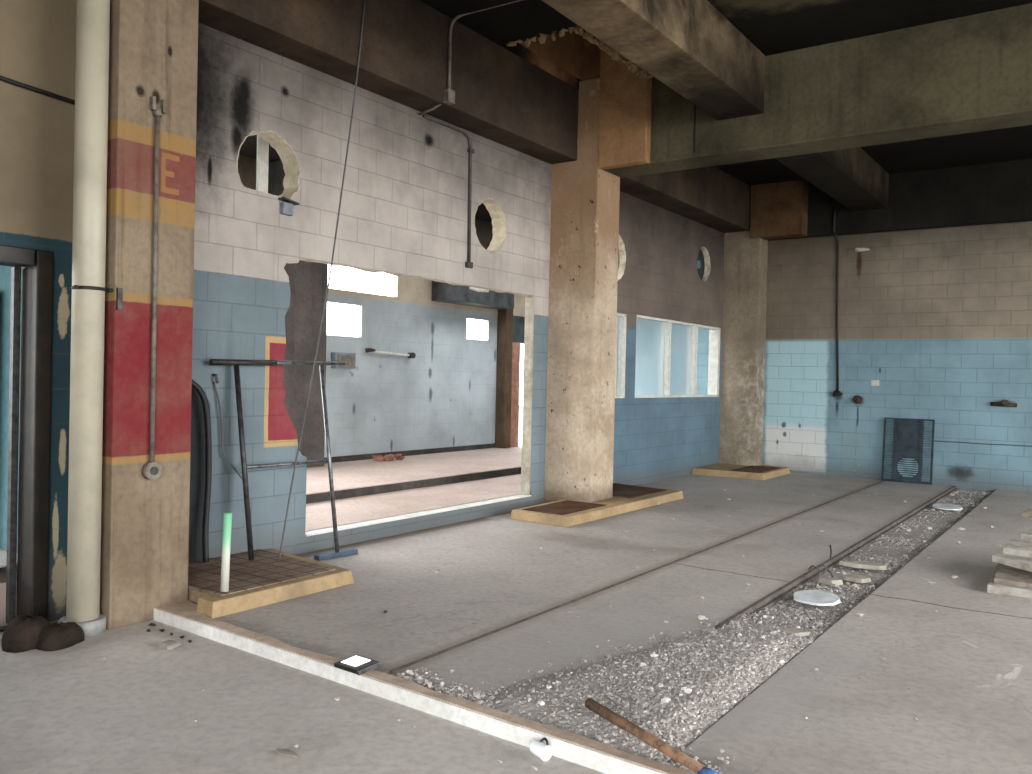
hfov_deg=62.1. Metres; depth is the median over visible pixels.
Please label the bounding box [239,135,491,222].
ceiling
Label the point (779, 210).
column
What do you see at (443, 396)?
wall
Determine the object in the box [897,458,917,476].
round vent
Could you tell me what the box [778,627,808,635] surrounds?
fragment
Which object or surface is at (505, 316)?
column
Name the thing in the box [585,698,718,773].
handle
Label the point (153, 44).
column
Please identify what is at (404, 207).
wall
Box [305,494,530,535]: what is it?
trim
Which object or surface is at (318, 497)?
trim
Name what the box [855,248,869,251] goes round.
wall bracket
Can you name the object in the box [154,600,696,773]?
kerb
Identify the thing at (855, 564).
fragment
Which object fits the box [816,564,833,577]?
bar
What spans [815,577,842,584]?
fragment
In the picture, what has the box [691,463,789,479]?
plinth
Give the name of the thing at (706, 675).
gravel
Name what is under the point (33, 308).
door
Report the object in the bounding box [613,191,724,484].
wall
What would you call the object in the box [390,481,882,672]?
rail
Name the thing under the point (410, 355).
pipe
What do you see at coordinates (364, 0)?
hanging wire
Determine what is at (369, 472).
floor
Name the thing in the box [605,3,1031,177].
cross beam
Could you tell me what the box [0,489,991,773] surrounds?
floor
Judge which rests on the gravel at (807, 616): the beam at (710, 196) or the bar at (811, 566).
the bar at (811, 566)
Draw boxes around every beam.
[198,0,578,163]
[518,31,599,80]
[542,0,764,119]
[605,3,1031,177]
[620,166,750,232]
[768,159,1031,240]
[775,147,888,210]
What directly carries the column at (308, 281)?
on the floor at (369, 472)
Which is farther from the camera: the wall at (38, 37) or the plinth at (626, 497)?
the plinth at (626, 497)
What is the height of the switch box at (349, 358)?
0.220 m
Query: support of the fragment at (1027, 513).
on the floor at (970, 693)
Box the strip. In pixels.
[256,135,268,192]
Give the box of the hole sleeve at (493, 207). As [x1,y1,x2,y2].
[474,198,506,252]
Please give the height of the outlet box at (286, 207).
0.126 m
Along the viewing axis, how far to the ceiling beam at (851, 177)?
11.94 m
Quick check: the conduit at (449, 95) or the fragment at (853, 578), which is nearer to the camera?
the fragment at (853, 578)
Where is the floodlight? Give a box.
[334,655,382,674]
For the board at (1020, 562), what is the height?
0.111 m
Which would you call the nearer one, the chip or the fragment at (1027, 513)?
the chip
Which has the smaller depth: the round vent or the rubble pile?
the rubble pile
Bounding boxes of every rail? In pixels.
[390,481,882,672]
[715,486,957,628]
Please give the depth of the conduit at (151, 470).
5.24 m
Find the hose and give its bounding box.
[192,379,211,562]
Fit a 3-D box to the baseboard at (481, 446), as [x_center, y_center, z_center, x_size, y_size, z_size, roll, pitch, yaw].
[-1.576,1.030,13.484,0.015,0.080,4.300,2,1,35]
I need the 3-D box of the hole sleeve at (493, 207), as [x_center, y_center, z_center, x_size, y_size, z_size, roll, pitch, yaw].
[-0.342,-1.721,9.191,0.183,0.636,0.633,2,1,35]
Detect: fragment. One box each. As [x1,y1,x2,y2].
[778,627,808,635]
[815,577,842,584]
[839,561,886,569]
[844,574,870,582]
[1021,508,1031,517]
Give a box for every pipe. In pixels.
[59,0,122,637]
[365,348,415,357]
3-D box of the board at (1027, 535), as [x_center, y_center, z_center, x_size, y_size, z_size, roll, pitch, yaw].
[4.635,1.234,6.539,0.288,0.084,1.339,1,1,-42]
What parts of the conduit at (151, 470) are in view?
box lid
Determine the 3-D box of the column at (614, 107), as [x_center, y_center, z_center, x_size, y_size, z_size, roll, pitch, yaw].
[0.996,-1.375,9.994,1.350,5.580,0.550,2,1,35]
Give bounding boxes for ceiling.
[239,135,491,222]
[420,0,1031,185]
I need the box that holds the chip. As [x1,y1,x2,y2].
[697,615,705,619]
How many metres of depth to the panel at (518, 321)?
15.56 m
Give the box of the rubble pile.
[372,454,404,461]
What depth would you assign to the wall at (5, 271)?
5.76 m
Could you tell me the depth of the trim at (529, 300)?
9.86 m
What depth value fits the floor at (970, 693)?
5.48 m
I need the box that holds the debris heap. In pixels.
[1,613,84,652]
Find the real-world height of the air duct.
0.580 m
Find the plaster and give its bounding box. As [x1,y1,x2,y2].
[507,26,652,78]
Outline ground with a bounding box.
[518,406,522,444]
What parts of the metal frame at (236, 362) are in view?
post, post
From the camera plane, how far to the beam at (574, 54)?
9.74 m
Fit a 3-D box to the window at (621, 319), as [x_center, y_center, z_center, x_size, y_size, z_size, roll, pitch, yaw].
[1.079,-0.434,11.457,0.176,1.170,1.310,2,1,35]
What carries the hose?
on the floor at (970, 693)
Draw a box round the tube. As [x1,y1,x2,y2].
[220,512,231,591]
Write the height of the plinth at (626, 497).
0.106 m
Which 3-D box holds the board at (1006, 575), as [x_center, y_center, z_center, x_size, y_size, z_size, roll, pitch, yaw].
[4.352,1.451,6.370,1.420,0.035,1.000,2,1,35]
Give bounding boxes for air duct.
[432,281,513,308]
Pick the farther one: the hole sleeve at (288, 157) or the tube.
the hole sleeve at (288, 157)
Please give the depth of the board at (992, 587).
6.22 m
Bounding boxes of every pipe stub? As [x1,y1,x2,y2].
[852,396,862,403]
[991,399,1016,406]
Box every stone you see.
[159,640,181,649]
[276,748,297,757]
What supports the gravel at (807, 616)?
on the floor at (73, 709)
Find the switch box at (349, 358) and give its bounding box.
[331,352,355,368]
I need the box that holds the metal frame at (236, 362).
[209,359,357,560]
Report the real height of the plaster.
0.145 m
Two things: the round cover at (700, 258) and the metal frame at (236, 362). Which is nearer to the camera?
the metal frame at (236, 362)
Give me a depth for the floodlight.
4.31 m
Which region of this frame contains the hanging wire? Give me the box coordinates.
[278,0,365,560]
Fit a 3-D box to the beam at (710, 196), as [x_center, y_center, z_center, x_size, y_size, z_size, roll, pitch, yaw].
[2.247,-3.046,12.618,0.630,0.760,5.170,2,1,35]
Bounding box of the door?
[0,245,52,623]
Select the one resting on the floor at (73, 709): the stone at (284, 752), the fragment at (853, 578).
the stone at (284, 752)
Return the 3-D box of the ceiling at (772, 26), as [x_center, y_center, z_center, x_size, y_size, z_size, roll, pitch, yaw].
[3.597,-3.366,4.213,12.300,0.120,18.600,2,1,35]
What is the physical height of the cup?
0.080 m
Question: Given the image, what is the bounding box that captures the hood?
[278,197,299,205]
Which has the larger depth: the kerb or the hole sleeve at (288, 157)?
the hole sleeve at (288, 157)
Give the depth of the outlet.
14.05 m
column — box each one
[100,0,198,629]
[268,160,327,467]
[495,309,512,447]
[544,49,651,502]
[719,180,808,465]
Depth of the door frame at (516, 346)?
15.45 m
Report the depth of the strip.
7.18 m
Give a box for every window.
[615,313,625,397]
[635,315,719,397]
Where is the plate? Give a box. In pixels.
[871,380,879,385]
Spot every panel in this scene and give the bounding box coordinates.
[513,315,524,342]
[881,417,934,484]
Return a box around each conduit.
[142,96,165,479]
[419,0,522,114]
[422,114,474,267]
[833,199,842,396]
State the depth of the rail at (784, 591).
7.22 m
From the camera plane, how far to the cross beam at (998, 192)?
13.10 m
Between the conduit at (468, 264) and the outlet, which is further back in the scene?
the outlet
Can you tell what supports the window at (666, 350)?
in the wall at (656, 439)
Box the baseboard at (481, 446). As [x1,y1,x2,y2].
[324,443,494,462]
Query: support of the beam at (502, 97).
attached to the ceiling at (772, 26)
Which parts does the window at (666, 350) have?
pane, pane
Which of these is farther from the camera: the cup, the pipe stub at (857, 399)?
the pipe stub at (857, 399)
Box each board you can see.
[987,563,1031,598]
[992,553,1031,571]
[994,563,1031,587]
[1003,539,1031,557]
[1021,529,1031,540]
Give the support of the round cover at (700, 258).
attached to the wall at (656, 439)
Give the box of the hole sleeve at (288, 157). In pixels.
[237,130,300,198]
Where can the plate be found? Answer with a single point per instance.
(873, 382)
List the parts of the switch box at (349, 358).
box lid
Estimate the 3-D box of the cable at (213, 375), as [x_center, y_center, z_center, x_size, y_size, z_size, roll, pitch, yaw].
[-2.158,0.304,6.431,0.254,0.807,0.051,1,1,-39]
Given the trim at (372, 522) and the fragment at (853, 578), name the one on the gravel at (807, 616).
the fragment at (853, 578)
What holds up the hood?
attached to the outlet box at (286, 207)
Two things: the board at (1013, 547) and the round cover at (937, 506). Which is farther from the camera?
the round cover at (937, 506)
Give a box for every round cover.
[697,249,704,279]
[793,590,839,605]
[932,504,962,509]
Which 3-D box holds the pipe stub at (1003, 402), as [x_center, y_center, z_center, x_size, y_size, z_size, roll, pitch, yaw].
[7.217,0.239,12.682,0.342,0.112,0.148,2,1,35]
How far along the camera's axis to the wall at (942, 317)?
13.55 m
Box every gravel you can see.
[397,617,821,773]
[718,489,992,647]
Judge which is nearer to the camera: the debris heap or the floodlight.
the floodlight
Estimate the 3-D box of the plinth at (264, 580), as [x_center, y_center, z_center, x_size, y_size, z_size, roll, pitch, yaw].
[-1.896,1.341,6.011,1.066,0.106,1.303,2,1,35]
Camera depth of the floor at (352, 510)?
9.09 m
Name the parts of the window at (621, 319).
pane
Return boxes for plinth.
[188,549,353,618]
[510,483,682,526]
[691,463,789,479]
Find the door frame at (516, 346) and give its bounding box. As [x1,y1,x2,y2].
[510,343,520,446]
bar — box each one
[808,565,819,587]
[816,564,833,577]
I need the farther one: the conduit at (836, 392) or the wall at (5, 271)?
the conduit at (836, 392)
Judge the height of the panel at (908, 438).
1.000 m
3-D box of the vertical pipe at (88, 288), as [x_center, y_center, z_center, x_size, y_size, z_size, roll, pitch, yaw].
[-2.492,-1.002,5.033,0.250,4.895,0.275,2,1,35]
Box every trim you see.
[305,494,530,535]
[306,467,520,503]
[521,296,533,494]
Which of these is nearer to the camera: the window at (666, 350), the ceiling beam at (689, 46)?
the ceiling beam at (689, 46)
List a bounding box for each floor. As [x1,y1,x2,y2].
[0,445,521,567]
[0,474,520,626]
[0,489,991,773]
[196,472,1031,773]
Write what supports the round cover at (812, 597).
on the gravel at (807, 616)
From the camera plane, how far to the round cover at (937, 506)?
10.76 m
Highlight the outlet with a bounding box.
[833,390,842,396]
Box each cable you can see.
[0,75,74,104]
[212,374,241,478]
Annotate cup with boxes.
[529,738,552,760]
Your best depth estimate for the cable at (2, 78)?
5.07 m
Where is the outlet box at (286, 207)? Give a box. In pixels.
[278,197,299,215]
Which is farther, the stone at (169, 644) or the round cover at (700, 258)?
the round cover at (700, 258)
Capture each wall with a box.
[0,0,75,631]
[0,265,21,571]
[188,22,551,561]
[238,155,525,457]
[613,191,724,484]
[618,221,1031,491]

